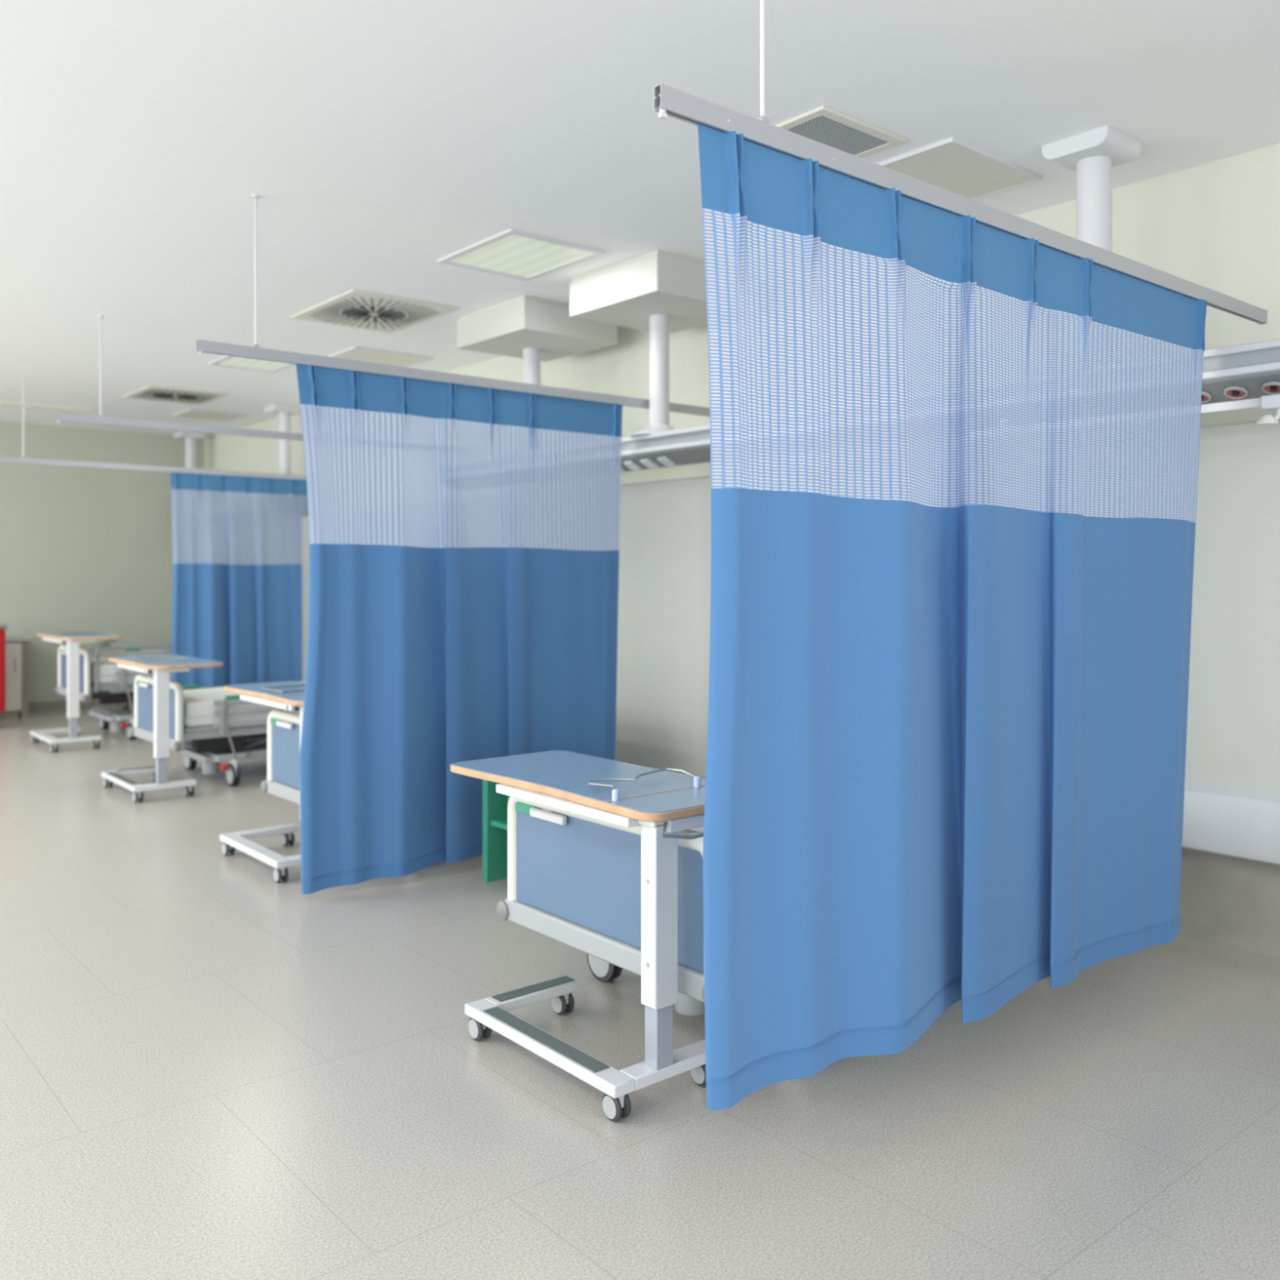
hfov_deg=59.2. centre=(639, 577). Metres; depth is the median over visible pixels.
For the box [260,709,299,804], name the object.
hospital bed
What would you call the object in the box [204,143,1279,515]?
wall
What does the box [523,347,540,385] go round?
post
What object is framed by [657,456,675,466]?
socket
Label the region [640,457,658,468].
socket
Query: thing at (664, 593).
wall
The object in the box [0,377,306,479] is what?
rail
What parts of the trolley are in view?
drawer, drawer, drawer, drawer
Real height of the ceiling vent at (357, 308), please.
0.016 m
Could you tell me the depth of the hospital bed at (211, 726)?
7.58 m
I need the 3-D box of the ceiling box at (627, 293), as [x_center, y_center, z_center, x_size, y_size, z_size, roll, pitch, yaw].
[0.121,-1.499,5.994,0.700,0.202,0.720,0,0,-40]
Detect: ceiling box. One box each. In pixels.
[456,295,617,362]
[569,250,706,333]
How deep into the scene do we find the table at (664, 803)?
3.08 m
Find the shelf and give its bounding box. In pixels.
[482,779,510,882]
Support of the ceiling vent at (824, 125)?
in the ceiling
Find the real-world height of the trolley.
0.960 m
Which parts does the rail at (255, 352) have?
hanger rod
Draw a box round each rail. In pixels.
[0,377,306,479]
[55,315,303,440]
[196,194,710,416]
[653,0,1266,324]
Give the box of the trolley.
[0,624,7,711]
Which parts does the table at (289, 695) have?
adjust knob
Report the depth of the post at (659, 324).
6.00 m
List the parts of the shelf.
shelf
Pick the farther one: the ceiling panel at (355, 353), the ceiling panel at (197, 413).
the ceiling panel at (197, 413)
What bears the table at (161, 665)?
on the floor
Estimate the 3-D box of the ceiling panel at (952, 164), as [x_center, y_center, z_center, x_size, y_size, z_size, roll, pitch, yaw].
[1.232,-1.592,4.447,0.610,0.016,0.420,0,0,-40]
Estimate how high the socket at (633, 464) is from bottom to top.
0.046 m
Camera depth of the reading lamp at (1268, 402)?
3.60 m
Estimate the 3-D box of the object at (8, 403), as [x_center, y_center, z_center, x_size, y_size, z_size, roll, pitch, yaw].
[-7.695,-1.583,8.607,6.500,0.036,0.080,0,0,-40]
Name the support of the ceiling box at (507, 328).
attached to the ceiling
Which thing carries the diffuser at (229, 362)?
attached to the recessed light at (225, 361)
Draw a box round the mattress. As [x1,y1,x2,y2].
[182,687,288,718]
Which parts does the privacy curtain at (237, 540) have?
cloth panel, net panel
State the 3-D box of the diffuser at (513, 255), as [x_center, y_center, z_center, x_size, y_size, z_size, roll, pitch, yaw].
[-0.595,-1.597,5.595,0.480,0.006,0.600,0,0,-40]
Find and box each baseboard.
[28,698,133,712]
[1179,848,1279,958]
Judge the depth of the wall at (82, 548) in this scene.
12.05 m
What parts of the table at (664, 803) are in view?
release handle, handle mount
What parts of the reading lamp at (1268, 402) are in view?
lamp shade, arm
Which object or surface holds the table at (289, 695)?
on the floor
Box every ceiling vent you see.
[122,385,229,404]
[290,288,459,333]
[776,105,906,158]
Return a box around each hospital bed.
[54,639,227,740]
[129,674,299,786]
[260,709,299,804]
[496,796,704,1015]
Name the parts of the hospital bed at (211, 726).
panel, footboard, rail, rail handle, rail, bed frame, rail handle, mattress, rail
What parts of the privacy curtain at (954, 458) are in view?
cloth panel, net panel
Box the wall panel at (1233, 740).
[1184,417,1279,793]
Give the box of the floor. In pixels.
[0,705,1279,1279]
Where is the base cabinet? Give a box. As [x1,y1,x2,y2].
[0,636,31,719]
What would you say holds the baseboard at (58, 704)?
attached to the wall at (82, 548)
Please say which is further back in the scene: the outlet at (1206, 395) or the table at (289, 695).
the table at (289, 695)
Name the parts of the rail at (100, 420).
hanger rod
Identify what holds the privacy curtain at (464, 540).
hanging from the rail at (255, 352)
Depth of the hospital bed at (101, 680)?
9.68 m
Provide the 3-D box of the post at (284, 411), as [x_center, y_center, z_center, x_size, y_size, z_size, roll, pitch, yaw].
[-3.326,-1.177,10.543,0.328,0.845,0.328,0,0,-40]
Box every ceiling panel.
[172,408,248,421]
[327,346,433,367]
[876,137,1042,199]
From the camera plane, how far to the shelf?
5.19 m
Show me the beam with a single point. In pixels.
(1235, 377)
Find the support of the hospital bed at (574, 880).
on the floor
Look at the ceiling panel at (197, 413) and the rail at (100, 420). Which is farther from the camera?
the ceiling panel at (197, 413)
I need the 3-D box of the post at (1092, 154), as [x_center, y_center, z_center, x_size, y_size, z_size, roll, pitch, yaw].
[1.681,-1.177,4.170,0.344,0.845,0.344,0,0,-40]
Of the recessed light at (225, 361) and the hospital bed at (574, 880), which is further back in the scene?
the recessed light at (225, 361)
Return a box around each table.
[29,631,124,752]
[101,654,222,803]
[219,680,305,883]
[450,750,706,1121]
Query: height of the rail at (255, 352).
0.696 m
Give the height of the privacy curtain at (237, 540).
1.870 m
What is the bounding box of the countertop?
[5,636,31,642]
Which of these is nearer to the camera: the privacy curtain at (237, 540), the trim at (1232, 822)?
the trim at (1232, 822)
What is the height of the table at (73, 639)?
0.935 m
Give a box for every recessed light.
[208,355,296,372]
[437,228,605,280]
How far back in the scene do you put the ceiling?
3.99 m
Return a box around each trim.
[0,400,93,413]
[1182,780,1279,866]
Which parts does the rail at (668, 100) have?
hanger rod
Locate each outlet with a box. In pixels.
[1201,391,1211,403]
[1223,386,1248,399]
[1261,381,1279,394]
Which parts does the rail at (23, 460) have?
hanger rod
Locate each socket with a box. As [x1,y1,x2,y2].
[623,460,641,470]
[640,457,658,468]
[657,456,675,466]
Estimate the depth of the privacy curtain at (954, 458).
2.71 m
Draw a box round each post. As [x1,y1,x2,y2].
[173,431,204,468]
[264,403,300,496]
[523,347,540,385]
[628,314,675,436]
[1041,124,1141,252]
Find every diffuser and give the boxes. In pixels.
[216,356,289,370]
[449,234,591,277]
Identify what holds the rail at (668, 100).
hanging from the ceiling
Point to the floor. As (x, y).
(212, 1068)
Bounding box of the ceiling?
[0,0,1279,437]
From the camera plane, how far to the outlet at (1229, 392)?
3.73 m
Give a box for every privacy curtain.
[170,471,307,687]
[296,364,622,894]
[697,123,1206,1110]
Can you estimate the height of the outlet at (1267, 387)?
0.036 m
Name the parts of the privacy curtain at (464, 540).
cloth panel, net panel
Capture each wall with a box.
[0,421,204,702]
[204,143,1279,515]
[302,475,711,778]
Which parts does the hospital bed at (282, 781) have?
rail, footboard, panel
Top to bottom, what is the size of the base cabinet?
0.790 m
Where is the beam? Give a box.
[621,338,1279,472]
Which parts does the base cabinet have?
door, panel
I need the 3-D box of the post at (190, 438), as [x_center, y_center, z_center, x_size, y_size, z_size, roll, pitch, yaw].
[-4.976,-1.177,12.474,0.340,0.845,0.340,0,0,-40]
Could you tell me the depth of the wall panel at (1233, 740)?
4.13 m
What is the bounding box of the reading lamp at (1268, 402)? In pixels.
[1256,393,1279,426]
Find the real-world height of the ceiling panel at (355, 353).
0.016 m
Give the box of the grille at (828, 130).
[786,115,888,155]
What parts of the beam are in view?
equipment rail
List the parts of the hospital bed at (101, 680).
panel, footboard, rail, rail handle, rail, mattress, rail handle, rail, bed frame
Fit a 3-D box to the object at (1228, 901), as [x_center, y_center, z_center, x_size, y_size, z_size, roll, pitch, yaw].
[0.248,1.215,6.650,0.012,0.370,16.260,0,0,-40]
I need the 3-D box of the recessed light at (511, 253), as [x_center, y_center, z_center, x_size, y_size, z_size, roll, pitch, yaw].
[-0.595,-1.594,5.595,0.550,0.012,0.670,0,0,-40]
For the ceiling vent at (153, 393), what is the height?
0.016 m

